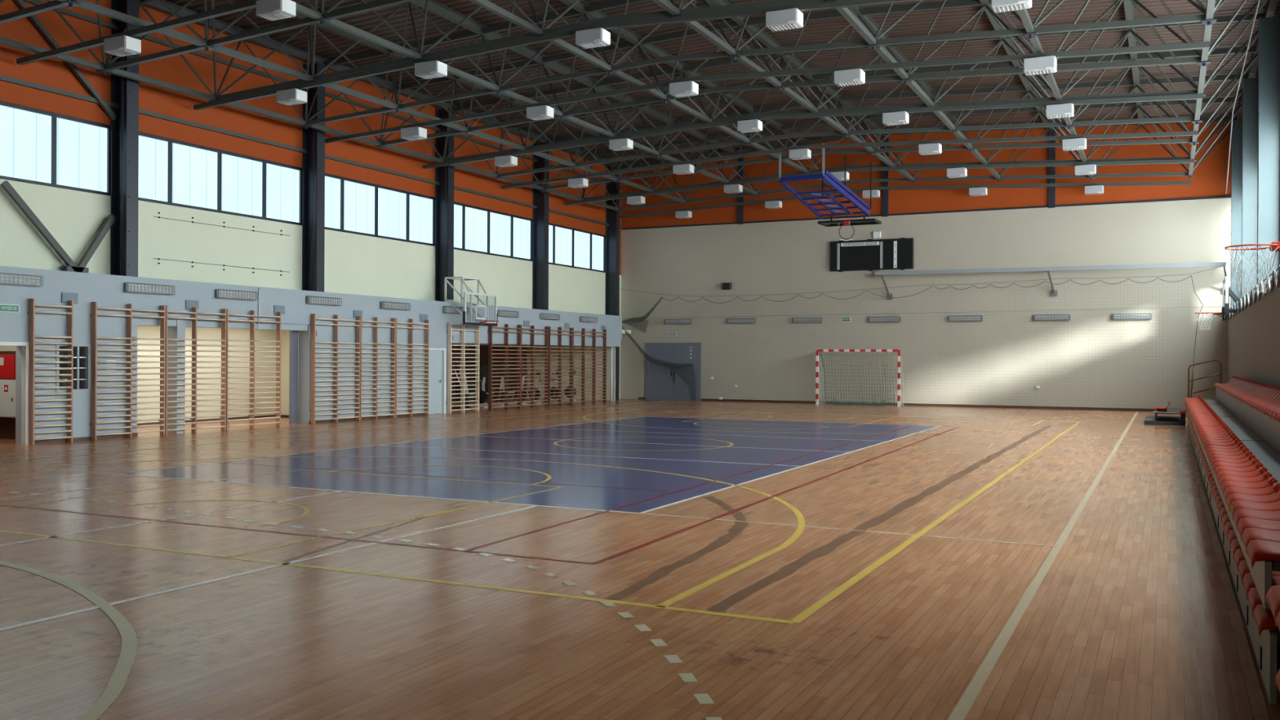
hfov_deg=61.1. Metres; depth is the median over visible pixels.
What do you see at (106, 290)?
wall
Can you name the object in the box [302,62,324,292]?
steel column
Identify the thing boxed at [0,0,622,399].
wall
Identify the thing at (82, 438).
baseboard
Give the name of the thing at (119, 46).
floodlight
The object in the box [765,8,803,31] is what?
floodlight
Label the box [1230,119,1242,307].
steel column
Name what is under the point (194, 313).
wall bars
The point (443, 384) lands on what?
door frame
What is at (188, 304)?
air vent
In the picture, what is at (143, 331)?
wall
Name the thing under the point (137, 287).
wall lamp
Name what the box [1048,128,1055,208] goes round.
trim
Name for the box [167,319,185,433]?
pier
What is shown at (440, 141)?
steel column
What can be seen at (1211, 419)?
bleachers
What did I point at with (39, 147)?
window
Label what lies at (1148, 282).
net
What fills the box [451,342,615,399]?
wall
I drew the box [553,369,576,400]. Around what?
exercise bike
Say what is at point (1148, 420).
bench
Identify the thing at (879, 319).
wall lamp
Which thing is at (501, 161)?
floodlight
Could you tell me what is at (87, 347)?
window
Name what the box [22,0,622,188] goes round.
rail
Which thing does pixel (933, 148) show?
floodlight
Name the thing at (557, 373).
exercise bike
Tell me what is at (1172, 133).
roof beam
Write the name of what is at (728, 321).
wall lamp
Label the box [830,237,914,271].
scoreboard
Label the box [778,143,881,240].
basketball hoop
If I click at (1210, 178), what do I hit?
wall
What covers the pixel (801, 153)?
floodlight
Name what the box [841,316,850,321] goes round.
exit sign
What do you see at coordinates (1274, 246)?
basketball hoop
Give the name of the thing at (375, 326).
wall bars
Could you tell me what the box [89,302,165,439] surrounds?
wall bars
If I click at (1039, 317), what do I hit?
wall lamp
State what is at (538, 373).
exercise bike
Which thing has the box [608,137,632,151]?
floodlight
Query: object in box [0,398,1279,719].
floor
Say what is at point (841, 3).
beam
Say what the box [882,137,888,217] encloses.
trim
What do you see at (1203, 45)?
beam
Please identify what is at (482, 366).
cupboard
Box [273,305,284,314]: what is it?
air vent
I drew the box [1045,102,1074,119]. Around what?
floodlight
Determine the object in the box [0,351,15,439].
panelling
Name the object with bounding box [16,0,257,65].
roof beam
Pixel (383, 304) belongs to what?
wall lamp
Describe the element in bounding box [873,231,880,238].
junction box
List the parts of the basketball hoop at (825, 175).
hanger rod, hanger rod, hanger rod, folding frame, hanger rod, rim plate, board frame, hanger rod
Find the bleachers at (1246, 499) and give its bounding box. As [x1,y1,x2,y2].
[1204,439,1279,704]
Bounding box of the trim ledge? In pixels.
[621,195,1231,230]
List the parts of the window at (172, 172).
pane, pane, pane, pane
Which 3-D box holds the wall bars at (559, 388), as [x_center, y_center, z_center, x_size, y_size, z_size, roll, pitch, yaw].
[-2.900,0.227,39.400,0.176,2.840,1.690,0,0,26]
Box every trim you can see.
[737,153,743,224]
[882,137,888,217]
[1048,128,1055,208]
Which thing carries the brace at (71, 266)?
attached to the wall at (53, 73)
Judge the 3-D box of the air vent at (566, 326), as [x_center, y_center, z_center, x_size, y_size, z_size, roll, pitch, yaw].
[-2.683,-1.248,39.989,0.036,0.210,0.360,0,0,26]
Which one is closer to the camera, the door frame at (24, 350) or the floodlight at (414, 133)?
the door frame at (24, 350)
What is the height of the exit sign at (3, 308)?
0.150 m
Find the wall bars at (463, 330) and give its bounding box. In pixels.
[446,322,479,413]
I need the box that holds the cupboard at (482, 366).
[454,363,517,401]
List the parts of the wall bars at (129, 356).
post, post, post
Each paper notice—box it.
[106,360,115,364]
[106,366,115,370]
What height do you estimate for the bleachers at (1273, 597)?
0.874 m
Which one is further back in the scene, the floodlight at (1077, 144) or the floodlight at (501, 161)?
the floodlight at (501, 161)
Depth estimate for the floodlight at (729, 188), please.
38.01 m
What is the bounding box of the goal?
[815,349,904,406]
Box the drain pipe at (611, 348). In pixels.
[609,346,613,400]
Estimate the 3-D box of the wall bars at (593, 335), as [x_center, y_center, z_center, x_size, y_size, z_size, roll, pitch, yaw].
[-1.951,0.227,41.351,0.176,2.840,2.650,0,0,26]
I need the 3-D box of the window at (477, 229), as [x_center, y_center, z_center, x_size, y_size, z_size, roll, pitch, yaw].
[-5.171,-4.348,36.957,0.100,1.540,5.630,0,0,26]
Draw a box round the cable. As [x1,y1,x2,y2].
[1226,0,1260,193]
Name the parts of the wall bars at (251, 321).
post, post, post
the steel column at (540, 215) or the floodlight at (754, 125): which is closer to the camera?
the floodlight at (754, 125)
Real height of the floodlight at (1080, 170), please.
0.285 m
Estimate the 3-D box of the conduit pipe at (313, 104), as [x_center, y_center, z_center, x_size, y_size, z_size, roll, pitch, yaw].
[-8.633,-4.377,28.672,0.055,5.160,0.055,0,0,-42]
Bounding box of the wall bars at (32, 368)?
[27,297,73,444]
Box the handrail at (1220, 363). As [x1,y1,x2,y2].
[1187,359,1222,399]
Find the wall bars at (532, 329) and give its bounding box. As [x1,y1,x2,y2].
[520,324,548,408]
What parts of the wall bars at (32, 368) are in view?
post, post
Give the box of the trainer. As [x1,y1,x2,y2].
[451,362,471,408]
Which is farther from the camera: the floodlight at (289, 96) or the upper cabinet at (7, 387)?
the floodlight at (289, 96)
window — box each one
[0,101,111,195]
[55,343,91,392]
[137,131,302,225]
[324,173,435,246]
[453,201,533,261]
[548,222,605,272]
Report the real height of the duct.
1.040 m
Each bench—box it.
[1143,401,1186,425]
[1204,376,1279,484]
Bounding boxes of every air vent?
[61,292,78,303]
[185,299,198,310]
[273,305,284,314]
[353,310,362,318]
[419,314,427,321]
[523,320,529,327]
[564,323,569,328]
[600,325,605,330]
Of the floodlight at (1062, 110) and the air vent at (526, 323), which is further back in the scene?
the air vent at (526, 323)
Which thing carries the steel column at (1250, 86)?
on the wall at (1253, 333)
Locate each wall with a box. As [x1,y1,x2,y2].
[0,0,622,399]
[0,266,622,444]
[0,325,298,423]
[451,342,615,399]
[620,197,1231,409]
[621,115,1231,228]
[1227,275,1279,387]
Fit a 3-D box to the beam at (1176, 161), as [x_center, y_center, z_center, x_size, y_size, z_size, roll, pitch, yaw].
[6.714,-6.119,36.485,21.233,0.613,0.106,0,0,26]
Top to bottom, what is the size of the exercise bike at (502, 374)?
1.230 m
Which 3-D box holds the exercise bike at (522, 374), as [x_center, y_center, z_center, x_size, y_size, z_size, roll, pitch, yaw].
[-4.601,1.014,39.316,1.037,1.230,0.514,0,0,12]
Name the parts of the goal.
post, post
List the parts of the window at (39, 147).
pane, pane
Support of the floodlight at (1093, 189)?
attached to the rail at (1163, 183)
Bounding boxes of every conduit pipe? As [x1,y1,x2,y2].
[120,56,124,275]
[311,96,315,291]
[444,137,446,282]
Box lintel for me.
[137,317,309,330]
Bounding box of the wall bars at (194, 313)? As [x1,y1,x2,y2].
[164,305,226,435]
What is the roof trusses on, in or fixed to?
attached to the steel column
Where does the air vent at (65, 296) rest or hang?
in the wall at (106, 290)
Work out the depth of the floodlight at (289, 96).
24.04 m
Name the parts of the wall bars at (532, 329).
post, post, post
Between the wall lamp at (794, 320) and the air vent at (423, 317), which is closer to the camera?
the air vent at (423, 317)
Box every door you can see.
[288,330,297,423]
[428,350,442,414]
[648,346,697,400]
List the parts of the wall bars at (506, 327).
post, post, post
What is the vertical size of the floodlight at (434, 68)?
0.285 m
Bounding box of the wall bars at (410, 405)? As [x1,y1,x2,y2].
[395,318,429,417]
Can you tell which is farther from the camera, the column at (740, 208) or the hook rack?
the column at (740, 208)
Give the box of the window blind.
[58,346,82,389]
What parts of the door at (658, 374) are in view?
handle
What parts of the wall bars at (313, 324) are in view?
post, post, post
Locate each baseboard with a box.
[34,413,424,444]
[137,414,288,425]
[638,397,1186,411]
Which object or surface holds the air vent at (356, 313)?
in the wall at (106, 290)
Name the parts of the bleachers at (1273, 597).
seat, seat, seat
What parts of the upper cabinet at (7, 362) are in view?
label plate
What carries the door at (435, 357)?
in the wall at (106, 290)
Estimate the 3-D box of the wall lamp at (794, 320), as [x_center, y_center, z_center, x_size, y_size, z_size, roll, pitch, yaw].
[6.499,-1.544,42.193,1.240,0.210,0.125,0,0,26]
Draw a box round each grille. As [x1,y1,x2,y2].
[723,283,729,288]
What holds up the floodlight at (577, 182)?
attached to the roof beam at (1172, 133)
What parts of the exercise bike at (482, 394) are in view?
frame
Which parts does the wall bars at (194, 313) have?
post, post, post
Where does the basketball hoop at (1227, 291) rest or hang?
attached to the wall at (1253, 333)
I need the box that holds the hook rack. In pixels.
[153,212,288,275]
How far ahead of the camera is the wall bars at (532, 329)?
37.68 m
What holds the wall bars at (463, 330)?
attached to the wall at (106, 290)
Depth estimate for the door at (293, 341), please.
28.02 m
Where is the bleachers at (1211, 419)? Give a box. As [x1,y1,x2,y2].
[1191,408,1222,475]
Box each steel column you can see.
[110,0,138,276]
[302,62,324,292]
[435,107,454,302]
[532,141,549,310]
[604,166,620,399]
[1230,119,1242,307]
[1241,77,1257,300]
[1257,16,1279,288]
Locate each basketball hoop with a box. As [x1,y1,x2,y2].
[444,276,499,326]
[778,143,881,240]
[1194,276,1239,330]
[1224,241,1279,294]
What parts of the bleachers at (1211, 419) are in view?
panel, panel, seat, seat, seat, seat, seat, seat, seat, seat, seat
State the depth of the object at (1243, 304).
23.34 m
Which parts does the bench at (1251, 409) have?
seat, seat, seat, seat, seat, seat, seat, seat, seat, seat, seat, seat, seat, seat, panel, seat, seat, seat, seat, seat, seat, seat, seat, seat, seat, seat, seat, seat, seat, seat, seat, seat, seat, seat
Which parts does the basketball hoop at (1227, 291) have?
board frame, wall arm, wall arm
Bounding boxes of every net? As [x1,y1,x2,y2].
[620,266,1219,409]
[622,297,696,400]
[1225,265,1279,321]
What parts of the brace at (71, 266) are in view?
foot plate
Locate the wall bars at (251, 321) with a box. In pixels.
[226,308,280,430]
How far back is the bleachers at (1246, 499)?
6.85 m
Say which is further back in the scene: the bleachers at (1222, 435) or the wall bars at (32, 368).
the wall bars at (32, 368)
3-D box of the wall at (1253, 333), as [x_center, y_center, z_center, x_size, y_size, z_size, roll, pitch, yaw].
[9.639,0.111,14.883,0.750,3.300,46.500,0,0,26]
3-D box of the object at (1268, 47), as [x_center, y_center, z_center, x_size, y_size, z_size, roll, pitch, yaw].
[14.123,-4.609,24.334,0.484,6.143,0.300,0,0,26]
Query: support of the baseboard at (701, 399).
attached to the wall at (787, 258)
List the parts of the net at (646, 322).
tie cord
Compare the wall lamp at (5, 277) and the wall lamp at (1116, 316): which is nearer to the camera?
the wall lamp at (5, 277)
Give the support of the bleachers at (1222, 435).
on the floor
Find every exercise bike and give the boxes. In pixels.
[460,371,488,408]
[479,371,504,406]
[499,373,528,404]
[514,370,542,404]
[534,370,558,402]
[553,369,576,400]
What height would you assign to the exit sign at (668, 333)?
0.150 m
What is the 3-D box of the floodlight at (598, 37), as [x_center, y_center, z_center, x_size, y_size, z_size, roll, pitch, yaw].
[-0.902,-6.175,20.837,0.580,0.285,0.370,0,0,26]
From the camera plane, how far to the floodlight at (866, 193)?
40.26 m
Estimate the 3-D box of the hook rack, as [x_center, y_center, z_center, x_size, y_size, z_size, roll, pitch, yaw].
[-10.127,-2.784,26.580,0.030,1.189,4.250,0,0,26]
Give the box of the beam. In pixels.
[875,262,1231,299]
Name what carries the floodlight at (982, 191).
attached to the rail at (1163, 183)
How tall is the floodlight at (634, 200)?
0.285 m
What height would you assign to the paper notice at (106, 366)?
0.080 m
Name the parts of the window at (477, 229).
pane, pane, pane, pane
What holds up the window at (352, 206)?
in the wall at (53, 73)
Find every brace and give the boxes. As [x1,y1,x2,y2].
[0,181,116,272]
[14,0,117,119]
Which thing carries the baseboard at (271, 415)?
attached to the wall at (143, 331)
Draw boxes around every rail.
[0,75,622,229]
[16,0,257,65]
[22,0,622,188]
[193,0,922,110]
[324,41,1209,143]
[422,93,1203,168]
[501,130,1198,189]
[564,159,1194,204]
[619,181,1191,218]
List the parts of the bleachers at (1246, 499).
seat, seat, seat, seat, seat, seat, seat, seat, seat, seat, seat, seat, seat, seat, seat, seat, seat, seat, seat, panel, seat, seat, panel, seat, seat, seat, seat, seat, seat, seat, seat, seat, seat, seat, seat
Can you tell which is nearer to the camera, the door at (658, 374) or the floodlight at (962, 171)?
the floodlight at (962, 171)
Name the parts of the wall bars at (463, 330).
post, post, post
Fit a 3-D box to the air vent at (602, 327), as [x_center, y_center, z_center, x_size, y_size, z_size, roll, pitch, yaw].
[-1.432,-1.248,42.561,0.036,0.210,0.360,0,0,26]
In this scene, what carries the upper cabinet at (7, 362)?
attached to the panelling at (7, 424)
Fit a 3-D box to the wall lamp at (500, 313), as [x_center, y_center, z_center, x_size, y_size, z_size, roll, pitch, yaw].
[-4.426,-1.543,36.300,0.125,0.210,1.240,0,0,26]
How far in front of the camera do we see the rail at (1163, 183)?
39.30 m
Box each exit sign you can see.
[0,303,19,312]
[667,332,676,335]
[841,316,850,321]
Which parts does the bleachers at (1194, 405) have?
panel, panel, seat, seat, seat, seat, seat, seat, seat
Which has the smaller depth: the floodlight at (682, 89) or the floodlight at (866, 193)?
the floodlight at (682, 89)
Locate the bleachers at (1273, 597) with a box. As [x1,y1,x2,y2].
[1266,585,1279,693]
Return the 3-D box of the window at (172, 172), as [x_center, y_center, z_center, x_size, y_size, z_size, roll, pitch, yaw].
[-10.270,-4.350,26.471,0.100,1.540,5.630,0,0,26]
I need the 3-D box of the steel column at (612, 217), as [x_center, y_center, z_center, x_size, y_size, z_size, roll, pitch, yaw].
[-1.130,-3.121,44.550,0.524,9.531,0.300,0,0,26]
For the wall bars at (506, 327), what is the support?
attached to the wall at (106, 290)
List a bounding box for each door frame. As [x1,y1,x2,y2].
[0,342,28,444]
[428,348,445,413]
[644,342,701,400]
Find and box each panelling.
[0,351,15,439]
[451,345,527,401]
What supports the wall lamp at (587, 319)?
attached to the wall at (106, 290)
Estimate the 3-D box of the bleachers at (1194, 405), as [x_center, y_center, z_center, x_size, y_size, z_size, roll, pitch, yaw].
[12.171,1.317,23.759,0.354,0.874,9.120,0,0,26]
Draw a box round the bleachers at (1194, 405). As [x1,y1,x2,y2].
[1184,394,1212,453]
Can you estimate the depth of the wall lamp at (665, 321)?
44.56 m
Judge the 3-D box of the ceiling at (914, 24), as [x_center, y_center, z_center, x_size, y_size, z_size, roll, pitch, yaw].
[-0.551,-8.386,19.894,23.650,0.625,47.000,0,0,26]
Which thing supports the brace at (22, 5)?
attached to the wall at (53, 73)
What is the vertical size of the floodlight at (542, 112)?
0.285 m
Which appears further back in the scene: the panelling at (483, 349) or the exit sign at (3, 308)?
the panelling at (483, 349)
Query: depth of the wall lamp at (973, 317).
39.55 m
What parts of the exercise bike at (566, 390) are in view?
frame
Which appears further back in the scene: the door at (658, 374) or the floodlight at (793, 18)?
the door at (658, 374)
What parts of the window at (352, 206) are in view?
pane, pane, pane, pane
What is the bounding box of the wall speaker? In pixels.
[722,282,731,289]
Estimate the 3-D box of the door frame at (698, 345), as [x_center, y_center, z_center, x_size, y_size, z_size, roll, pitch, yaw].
[1.353,0.471,44.737,2.500,2.370,0.050,0,0,26]
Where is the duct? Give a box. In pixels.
[257,288,259,330]
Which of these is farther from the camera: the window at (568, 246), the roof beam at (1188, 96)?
the window at (568, 246)
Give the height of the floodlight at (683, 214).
0.285 m
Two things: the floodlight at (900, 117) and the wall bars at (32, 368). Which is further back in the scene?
the floodlight at (900, 117)
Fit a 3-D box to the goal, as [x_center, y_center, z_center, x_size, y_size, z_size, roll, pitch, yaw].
[8.272,0.652,40.719,3.165,2.092,0.960,0,0,26]
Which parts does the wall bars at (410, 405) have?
post, post, post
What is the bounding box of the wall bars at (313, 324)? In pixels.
[309,313,360,423]
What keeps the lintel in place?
attached to the wall at (106, 290)
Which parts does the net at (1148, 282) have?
cord, edge cord, cord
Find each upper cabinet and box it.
[0,354,15,379]
[0,379,15,417]
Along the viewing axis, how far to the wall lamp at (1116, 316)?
37.15 m
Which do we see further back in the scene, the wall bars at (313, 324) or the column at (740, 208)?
the column at (740, 208)
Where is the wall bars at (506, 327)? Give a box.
[487,324,520,410]
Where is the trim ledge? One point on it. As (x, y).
(1222, 197)
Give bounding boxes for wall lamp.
[0,272,43,286]
[124,282,175,295]
[214,288,257,300]
[306,295,342,306]
[379,301,410,310]
[442,306,468,314]
[497,310,519,317]
[539,313,559,319]
[579,315,596,322]
[663,319,692,324]
[725,318,755,324]
[791,317,822,323]
[867,316,901,322]
[947,315,982,321]
[1032,314,1070,320]
[1111,313,1151,319]
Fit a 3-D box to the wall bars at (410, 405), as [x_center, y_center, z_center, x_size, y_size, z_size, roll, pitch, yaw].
[-6.674,0.226,31.639,0.176,2.840,1.550,0,0,26]
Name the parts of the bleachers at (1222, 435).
panel, seat, panel, seat, seat, seat, seat, seat, seat, seat, seat, seat, seat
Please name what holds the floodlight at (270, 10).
attached to the roof beam at (249, 4)
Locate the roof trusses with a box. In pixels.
[0,0,1278,213]
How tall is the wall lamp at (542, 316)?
0.210 m
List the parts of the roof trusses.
node plate, node plate, node plate, node plate, node plate, node plate, node plate, node plate, node plate, node plate, node plate, node plate, node plate, node plate, node plate, node plate, node plate, node plate, node plate, node plate, node plate, node plate, node plate, node plate, node plate, node plate, node plate, node plate, node plate, node plate, node plate, node plate, node plate, node plate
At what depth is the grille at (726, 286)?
43.52 m
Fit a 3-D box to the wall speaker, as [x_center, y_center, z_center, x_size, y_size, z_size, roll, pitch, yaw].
[3.497,-2.966,43.617,0.340,0.270,0.190,0,0,26]
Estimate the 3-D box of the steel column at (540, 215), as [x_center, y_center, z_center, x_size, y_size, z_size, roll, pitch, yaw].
[-3.606,-4.837,39.438,0.524,6.101,0.300,0,0,26]
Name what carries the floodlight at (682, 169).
attached to the roof beam at (1172, 133)
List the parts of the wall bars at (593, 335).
post, post, post, post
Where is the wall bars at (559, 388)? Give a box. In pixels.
[547,326,573,406]
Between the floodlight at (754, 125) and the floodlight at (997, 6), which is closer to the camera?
the floodlight at (997, 6)
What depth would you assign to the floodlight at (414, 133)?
27.95 m
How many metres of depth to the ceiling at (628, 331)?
45.28 m
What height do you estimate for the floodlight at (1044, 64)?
0.285 m
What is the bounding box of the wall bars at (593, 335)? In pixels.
[573,328,606,404]
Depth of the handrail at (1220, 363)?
27.82 m
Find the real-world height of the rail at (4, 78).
0.090 m
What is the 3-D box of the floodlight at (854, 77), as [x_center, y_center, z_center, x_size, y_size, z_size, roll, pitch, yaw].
[4.455,-6.003,23.070,0.580,0.285,0.370,0,0,26]
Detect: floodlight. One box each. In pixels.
[103,35,141,57]
[256,0,295,21]
[276,88,306,105]
[400,126,426,140]
[414,60,447,79]
[494,155,517,167]
[526,105,554,120]
[568,177,588,188]
[575,27,610,48]
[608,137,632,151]
[626,195,644,204]
[669,80,698,97]
[672,164,693,174]
[675,210,692,218]
[724,184,742,193]
[737,119,762,133]
[764,200,782,208]
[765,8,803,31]
[789,148,811,159]
[829,171,848,181]
[834,68,865,86]
[862,189,879,198]
[882,111,908,125]
[918,142,942,155]
[946,167,967,177]
[968,186,987,196]
[991,0,1031,13]
[1023,55,1057,75]
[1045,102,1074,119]
[1062,137,1086,151]
[1075,164,1096,175]
[1084,185,1103,195]
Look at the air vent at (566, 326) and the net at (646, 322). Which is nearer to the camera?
the air vent at (566, 326)
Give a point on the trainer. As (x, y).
(459, 363)
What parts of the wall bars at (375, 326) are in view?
post, post, post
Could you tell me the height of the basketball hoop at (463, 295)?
1.505 m
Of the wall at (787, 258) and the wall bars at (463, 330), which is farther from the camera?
the wall at (787, 258)
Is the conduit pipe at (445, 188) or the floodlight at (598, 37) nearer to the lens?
the floodlight at (598, 37)
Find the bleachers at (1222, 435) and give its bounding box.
[1196,421,1239,511]
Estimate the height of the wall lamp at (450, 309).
0.210 m
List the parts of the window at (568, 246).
pane, pane, pane, pane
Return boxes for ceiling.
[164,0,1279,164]
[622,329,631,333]
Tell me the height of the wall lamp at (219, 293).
0.210 m
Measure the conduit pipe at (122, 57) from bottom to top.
5.160 m
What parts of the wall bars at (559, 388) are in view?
post, post, post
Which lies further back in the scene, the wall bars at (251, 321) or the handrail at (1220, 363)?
the handrail at (1220, 363)
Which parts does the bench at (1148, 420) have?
seat, seat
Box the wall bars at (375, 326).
[360,315,395,420]
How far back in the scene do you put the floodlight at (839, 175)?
36.32 m
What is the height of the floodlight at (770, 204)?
0.285 m
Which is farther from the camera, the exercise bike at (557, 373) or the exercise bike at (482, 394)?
the exercise bike at (557, 373)
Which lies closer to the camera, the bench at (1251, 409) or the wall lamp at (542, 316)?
the bench at (1251, 409)

